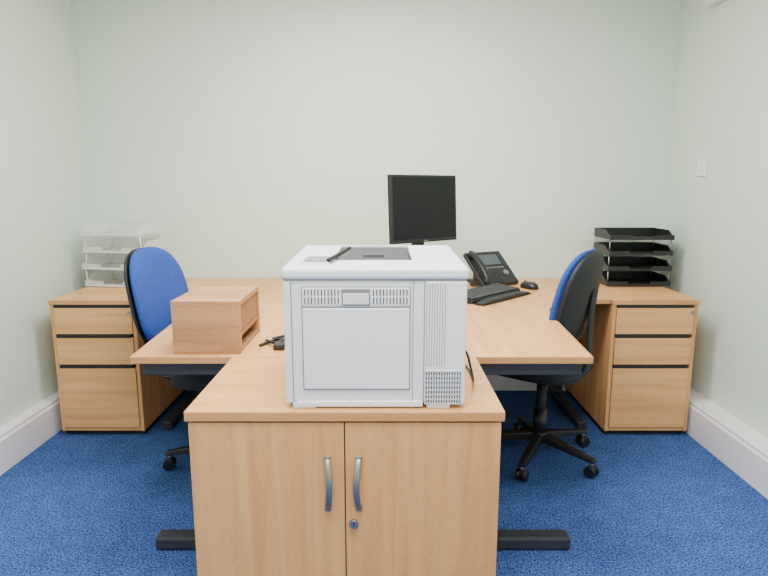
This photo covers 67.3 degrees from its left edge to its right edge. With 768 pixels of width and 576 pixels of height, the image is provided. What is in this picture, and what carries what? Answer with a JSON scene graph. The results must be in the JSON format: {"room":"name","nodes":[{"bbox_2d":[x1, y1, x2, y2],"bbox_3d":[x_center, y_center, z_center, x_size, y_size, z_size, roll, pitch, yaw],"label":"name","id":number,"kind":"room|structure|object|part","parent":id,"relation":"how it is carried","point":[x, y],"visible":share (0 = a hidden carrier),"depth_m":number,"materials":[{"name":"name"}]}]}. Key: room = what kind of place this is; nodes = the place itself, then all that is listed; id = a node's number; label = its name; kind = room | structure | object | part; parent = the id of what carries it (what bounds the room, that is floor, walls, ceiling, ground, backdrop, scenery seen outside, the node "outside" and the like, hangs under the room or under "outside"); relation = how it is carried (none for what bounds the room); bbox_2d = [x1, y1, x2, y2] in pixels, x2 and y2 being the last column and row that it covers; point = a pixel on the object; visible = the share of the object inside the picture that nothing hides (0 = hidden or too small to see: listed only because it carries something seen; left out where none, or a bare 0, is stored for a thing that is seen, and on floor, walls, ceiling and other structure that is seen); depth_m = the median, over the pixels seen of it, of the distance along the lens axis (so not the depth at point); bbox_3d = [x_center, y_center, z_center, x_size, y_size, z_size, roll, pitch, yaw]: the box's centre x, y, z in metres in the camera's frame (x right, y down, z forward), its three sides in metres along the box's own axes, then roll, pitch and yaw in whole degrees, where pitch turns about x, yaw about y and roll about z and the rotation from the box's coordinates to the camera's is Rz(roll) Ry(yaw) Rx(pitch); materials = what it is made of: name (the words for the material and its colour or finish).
{"room":"office","nodes":[
{"label":"office","id":0,"kind":"room"},
{"bbox_2d":[0,0,94,426],"bbox_3d":[-1.850,-0.154,0.963,0.100,2.550,5.150,0,10,0],"label":"wall","id":1,"kind":"structure","parent":0,"point":[44,207],"depth_m":2.99,"materials":[{"name":"paint"}]},
{"bbox_2d":[0,390,61,475],"bbox_3d":[-1.768,1.013,1.169,0.065,0.180,5.150,0,10,0],"label":"baseboard","id":2,"kind":"structure","parent":1,"relation":"attached to","point":[20,436],"depth_m":2.83,"materials":[{"name":"white paint"}]},
{"bbox_2d":[71,0,683,283],"bbox_3d":[-0.040,-0.609,3.548,3.720,2.550,0.100,0,10,0],"label":"wall","id":3,"kind":"structure","parent":0,"point":[258,133],"depth_m":3.43,"materials":[{"name":"paint"}]},
{"bbox_2d":[186,375,566,390],"bbox_3d":[-0.065,0.583,3.697,3.340,0.150,0.020,0,10,0],"label":"baseboard","id":4,"kind":"structure","parent":3,"relation":"attached to","point":[498,383],"depth_m":3.69,"materials":[{"name":"white"}]},
{"bbox_2d":[0,391,767,575],"bbox_3d":[-0.040,1.151,1.193,3.720,0.100,5.350,0,10,0],"label":"floor","id":5,"kind":"structure","parent":0,"point":[77,504],"depth_m":2.35,"materials":[{"name":"blue carpet"}]},
{"bbox_2d":[48,279,185,433],"bbox_3d":[-1.468,0.360,3.292,0.435,0.729,0.691,0,10,0],"label":"drawer pedestal","id":6,"kind":"object","parent":5,"relation":"on","point":[96,335],"visible":0.79,"depth_m":2.96,"materials":[{"name":"brown wood"}]},
{"bbox_3d":[-1.468,0.165,2.923,0.387,0.135,0.024,0,10,0],"label":"drawer","id":7,"kind":"part","parent":6,"relation":"part of","materials":[{"name":"brown wood"}]},
{"bbox_3d":[-1.468,0.321,2.951,0.387,0.139,0.024,0,10,0],"label":"drawer","id":8,"kind":"part","parent":6,"relation":"part of","materials":[{"name":"brown wood"}]},
{"bbox_3d":[-1.468,0.568,2.994,0.387,0.320,0.024,0,10,0],"label":"drawer","id":9,"kind":"part","parent":6,"relation":"part of","materials":[{"name":"brown wood"}]},
{"bbox_2d":[80,221,165,286],"bbox_3d":[-1.501,-0.200,3.344,0.378,0.354,0.264,2,10,10],"label":"trays","id":10,"kind":"object","parent":6,"relation":"on","point":[108,235],"visible":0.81,"depth_m":3.29,"materials":[{"name":"clear plastic"}]},
{"bbox_2d":[124,247,215,470],"bbox_3d":[-0.777,0.331,2.615,0.693,1.020,0.562,2,10,9],"label":"office chair","id":11,"kind":"object","parent":5,"relation":"on","point":[153,278],"visible":0.38,"depth_m":2.52,"materials":[{"name":"fabric"}]},
{"bbox_2d":[129,247,188,340],"bbox_3d":[-1.026,0.036,2.625,0.119,0.442,0.432,2,10,9],"label":"backrest","id":12,"kind":"object","parent":11,"relation":"on","point":[156,278],"depth_m":2.54,"materials":[{"name":"blue fabric"}]},
{"bbox_2d":[165,456,174,460],"bbox_3d":[-0.992,0.805,2.672,0.044,0.044,0.040,-1,10,-8],"label":"caster","id":13,"kind":"object","parent":11,"relation":"attached to","point":[170,458],"depth_m":2.66,"materials":[{"name":"black plastic"}]},
{"bbox_2d":[171,375,215,389],"bbox_3d":[-0.700,0.365,2.630,0.450,0.045,0.470,2,10,9],"label":"seat cushion","id":14,"kind":"object","parent":11,"relation":"on","point":[185,382],"depth_m":2.45,"materials":[{"name":"fabric"}]},
{"bbox_2d":[130,278,284,549],"bbox_3d":[-0.660,0.441,2.821,1.173,0.726,1.687,0,10,0],"label":"office desk","id":15,"kind":"object","parent":5,"relation":"on","point":[157,357],"visible":0.3,"depth_m":2.07,"materials":[{"name":"brown wood"}]},
{"bbox_3d":[-0.467,0.270,1.982,0.706,0.046,0.050,0,10,0],"label":"arm","id":16,"kind":"part","parent":15,"relation":"part of","materials":[{"name":"grey metal"}]},
{"bbox_2d":[130,278,284,363],"bbox_3d":[-0.660,0.096,2.760,1.173,0.025,1.687,0,10,0],"label":"countertop","id":17,"kind":"structure","parent":15,"relation":"on","point":[159,350],"depth_m":2.17,"materials":[{"name":"brown wood"}]},
{"bbox_2d":[170,286,259,352],"bbox_3d":[-0.600,0.107,2.097,0.230,0.181,0.307,0,10,0],"label":"wooden box","id":18,"kind":"object","parent":15,"relation":"on","point":[205,319],"visible":1,"depth_m":1.95,"materials":[{"name":"brown wood"}]},
{"bbox_2d":[242,316,257,334],"bbox_3d":[-0.593,0.137,2.102,0.209,0.012,0.270,0,10,0],"label":"shelf","id":19,"kind":"object","parent":18,"relation":"attached to","point":[254,319],"depth_m":2.10,"materials":[{"name":"brown wood"}]},
{"bbox_2d":[259,334,284,349],"bbox_3d":[-0.351,0.180,2.126,0.126,0.030,0.262,5,11,27],"label":"cable bundle","id":20,"kind":"object","parent":15,"relation":"on","point":[279,344],"visible":0.61,"depth_m":2.05,"materials":[{"name":"black plastic"}]},
{"bbox_2d":[184,358,504,575],"bbox_3d":[-0.100,0.633,1.740,0.814,0.730,0.498,0,10,0],"label":"storage cabinet","id":21,"kind":"object","parent":5,"relation":"on","point":[279,488],"visible":0.98,"depth_m":1.50,"materials":[{"name":"brown wood"}]},
{"bbox_3d":[-0.301,0.663,1.533,0.396,0.653,0.017,0,10,0],"label":"door","id":22,"kind":"part","parent":21,"relation":"part of","materials":[{"name":"brown wood"}]},
{"bbox_3d":[-0.143,0.508,1.481,0.017,0.147,0.034,-2,10,-13],"label":"handle","id":23,"kind":"part","parent":21,"relation":"part of","materials":[{"name":"silver metal"}]},
{"bbox_3d":[-0.068,0.508,1.481,0.017,0.147,0.034,2,10,13],"label":"handle","id":24,"kind":"part","parent":21,"relation":"part of","materials":[{"name":"silver metal"}]},
{"bbox_2d":[281,245,469,407],"bbox_3d":[-0.022,0.076,1.668,0.466,0.392,0.465,0,10,0],"label":"printer","id":25,"kind":"object","parent":21,"relation":"on","point":[365,325],"visible":1,"depth_m":1.45,"materials":[{"name":"white plastic"}]},
{"bbox_3d":[-0.173,-0.070,1.501,0.075,0.018,0.080,1,10,6],"label":"control panel","id":26,"kind":"part","parent":25,"relation":"part of","materials":[{"name":"white plastic"}]},
{"bbox_3d":[-0.070,0.153,1.457,0.267,0.211,0.016,0,10,0],"label":"door","id":27,"kind":"part","parent":25,"relation":"part of","materials":[{"name":"white plastic"}]},
{"bbox_2d":[337,247,409,259],"bbox_3d":[-0.030,-0.090,1.694,0.208,0.027,0.306,0,10,0],"label":"tray","id":28,"kind":"object","parent":25,"relation":"on","point":[355,253],"depth_m":1.71,"materials":[{"name":"white plastic"}]},
{"bbox_2d":[424,371,461,403],"bbox_3d":[0.150,0.253,1.467,0.095,0.088,0.003,0,10,0],"label":"grille","id":29,"kind":"object","parent":25,"relation":"attached to","point":[440,387],"depth_m":1.47,"materials":[{"name":"white plastic"}]},
{"bbox_3d":[0.154,0.139,1.455,0.104,0.318,0.014,0,10,0],"label":"panel","id":30,"kind":"part","parent":25,"relation":"part of","materials":[{"name":"white plastic"}]},
{"bbox_3d":[0.100,0.663,1.533,0.398,0.653,0.017,0,10,0],"label":"door","id":31,"kind":"part","parent":21,"relation":"part of","materials":[{"name":"brown wood"}]},
{"bbox_2d":[465,350,473,381],"bbox_3d":[0.204,0.180,1.827,0.109,0.133,0.540,-2,10,-11],"label":"power cable","id":32,"kind":"object","parent":21,"relation":"on","point":[470,370],"visible":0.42,"depth_m":1.58,"materials":[{"name":"black plastic"}]},
{"bbox_2d":[466,278,610,549],"bbox_3d":[0.537,0.441,2.821,1.219,0.726,1.687,0,10,0],"label":"office desk","id":33,"kind":"object","parent":5,"relation":"on","point":[515,336],"visible":0.3,"depth_m":2.11,"materials":[{"name":"brown wood"}]},
{"bbox_2d":[387,174,456,244],"bbox_3d":[0.183,-0.250,2.876,0.422,0.615,0.190,-7,12,-36],"label":"computer monitor","id":34,"kind":"object","parent":33,"relation":"on","point":[421,208],"visible":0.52,"depth_m":2.81,"materials":[{"name":"black plastic"}]},
{"bbox_2d":[463,251,518,286],"bbox_3d":[0.604,-0.119,3.345,0.293,0.193,0.250,-5,11,-28],"label":"desk phone","id":35,"kind":"object","parent":33,"relation":"on","point":[490,267],"visible":0.94,"depth_m":3.32,"materials":[{"name":"black plastic"}]},
{"bbox_2d":[467,283,519,303],"bbox_3d":[0.524,0.024,2.985,0.158,0.036,0.450,10,14,43],"label":"keyboard","id":36,"kind":"object","parent":33,"relation":"on","point":[474,295],"visible":0.83,"depth_m":2.96,"materials":[{"name":"black plastic"}]},
{"bbox_2d":[474,291,530,305],"bbox_3d":[0.606,0.046,2.909,0.064,0.020,0.450,10,14,43],"label":"wrist rest","id":37,"kind":"object","parent":33,"relation":"on","point":[508,296],"visible":1,"depth_m":2.86,"materials":[{"name":"black"}]},
{"bbox_2d":[520,280,538,289],"bbox_3d":[0.810,-0.018,3.216,0.068,0.040,0.116,-7,12,-34],"label":"computer mouse","id":38,"kind":"object","parent":33,"relation":"on","point":[526,284],"visible":1,"depth_m":3.19,"materials":[{"name":"black plastic"}]},
{"bbox_3d":[0.319,0.270,1.982,0.702,0.046,0.050,0,10,0],"label":"arm","id":39,"kind":"part","parent":33,"relation":"part of","materials":[{"name":"grey metal"}]},
{"bbox_2d":[466,278,610,363],"bbox_3d":[0.537,0.096,2.760,1.219,0.025,1.687,0,10,0],"label":"countertop","id":40,"kind":"structure","parent":33,"relation":"on","point":[519,330],"depth_m":2.25,"materials":[{"name":"brown wood"}]},
{"bbox_2d":[499,249,603,481],"bbox_3d":[0.747,0.316,2.700,0.583,1.020,0.573,7,12,35],"label":"office chair","id":41,"kind":"object","parent":5,"relation":"on","point":[575,298],"visible":0.66,"depth_m":2.54,"materials":[{"name":"plastic"}]},
{"bbox_2d":[516,467,526,478],"bbox_3d":[0.613,0.824,2.564,0.040,0.044,0.044,6,12,29],"label":"caster","id":42,"kind":"object","parent":41,"relation":"attached to","point":[521,473],"depth_m":2.55,"materials":[{"name":"black plastic"}]},
{"bbox_2d":[502,364,592,384],"bbox_3d":[0.734,0.347,2.734,0.450,0.045,0.470,7,12,35],"label":"seat cushion","id":43,"kind":"object","parent":41,"relation":"on","point":[585,368],"depth_m":2.51,"materials":[{"name":"fabric"}]},
{"bbox_2d":[549,249,595,320],"bbox_3d":[0.863,0.043,2.584,0.119,0.442,0.432,7,12,35],"label":"cushion","id":44,"kind":"object","parent":41,"relation":"on","point":[573,298],"depth_m":2.43,"materials":[{"name":"blue fabric"}]},
{"bbox_2d":[577,435,587,441],"bbox_3d":[1.001,0.763,2.909,0.044,0.044,0.040,-4,11,-24],"label":"caster","id":45,"kind":"object","parent":41,"relation":"attached to","point":[580,438],"depth_m":2.89,"materials":[{"name":"black plastic"}]},
{"bbox_2d":[587,464,597,471],"bbox_3d":[0.934,0.818,2.597,0.040,0.044,0.044,-9,13,-41],"label":"caster","id":46,"kind":"object","parent":41,"relation":"attached to","point":[592,467],"depth_m":2.58,"materials":[{"name":"black plastic"}]},
{"bbox_2d":[564,283,699,433],"bbox_3d":[1.373,0.360,3.292,0.447,0.729,0.691,0,10,0],"label":"drawer pedestal","id":47,"kind":"object","parent":5,"relation":"on","point":[639,381],"visible":0.91,"depth_m":2.97,"materials":[{"name":"brown wood"}]},
{"bbox_2d":[593,228,674,285],"bbox_3d":[1.445,-0.185,3.367,0.364,0.317,0.254,0,10,0],"label":"trays","id":48,"kind":"object","parent":47,"relation":"on","point":[627,263],"visible":0.86,"depth_m":3.42,"materials":[{"name":"black plastic"}]},
{"bbox_3d":[1.367,0.568,2.994,0.387,0.320,0.024,0,10,0],"label":"drawer","id":49,"kind":"part","parent":47,"relation":"part of","materials":[{"name":"brown wood"}]},
{"bbox_3d":[1.367,0.321,2.951,0.387,0.139,0.024,0,10,0],"label":"drawer","id":50,"kind":"part","parent":47,"relation":"part of","materials":[{"name":"brown wood"}]},
{"bbox_3d":[1.367,0.165,2.923,0.387,0.135,0.024,0,10,0],"label":"drawer","id":51,"kind":"part","parent":47,"relation":"part of","materials":[{"name":"brown wood"}]},
{"bbox_2d":[661,0,767,437],"bbox_3d":[1.770,-0.154,0.963,0.100,2.550,5.150,0,10,0],"label":"wall","id":52,"kind":"structure","parent":0,"point":[718,220],"depth_m":2.91,"materials":[{"name":"paint"}]},
{"bbox_2d":[696,159,706,175],"bbox_3d":[1.712,-0.650,3.115,0.016,0.090,0.086,0,10,0],"label":"wall switch","id":53,"kind":"object","parent":52,"relation":"attached to","point":[701,163],"visible":1,"depth_m":3.10,"materials":[{"name":"white plastic"}]},
{"bbox_2d":[705,0,722,5],"bbox_3d":[1.692,-1.495,2.854,0.056,0.105,0.300,0,10,0],"label":"sensor box","id":54,"kind":"object","parent":52,"relation":"attached to","point":[707,2],"visible":1,"depth_m":2.96,"materials":[{"name":"white plastic"}]},
{"bbox_2d":[685,387,767,498],"bbox_3d":[1.663,1.013,1.169,0.115,0.180,5.150,0,10,0],"label":"baseboard","id":55,"kind":"structure","parent":52,"relation":"attached to","point":[736,444],"depth_m":2.70,"materials":[{"name":"white paint"}]}
]}

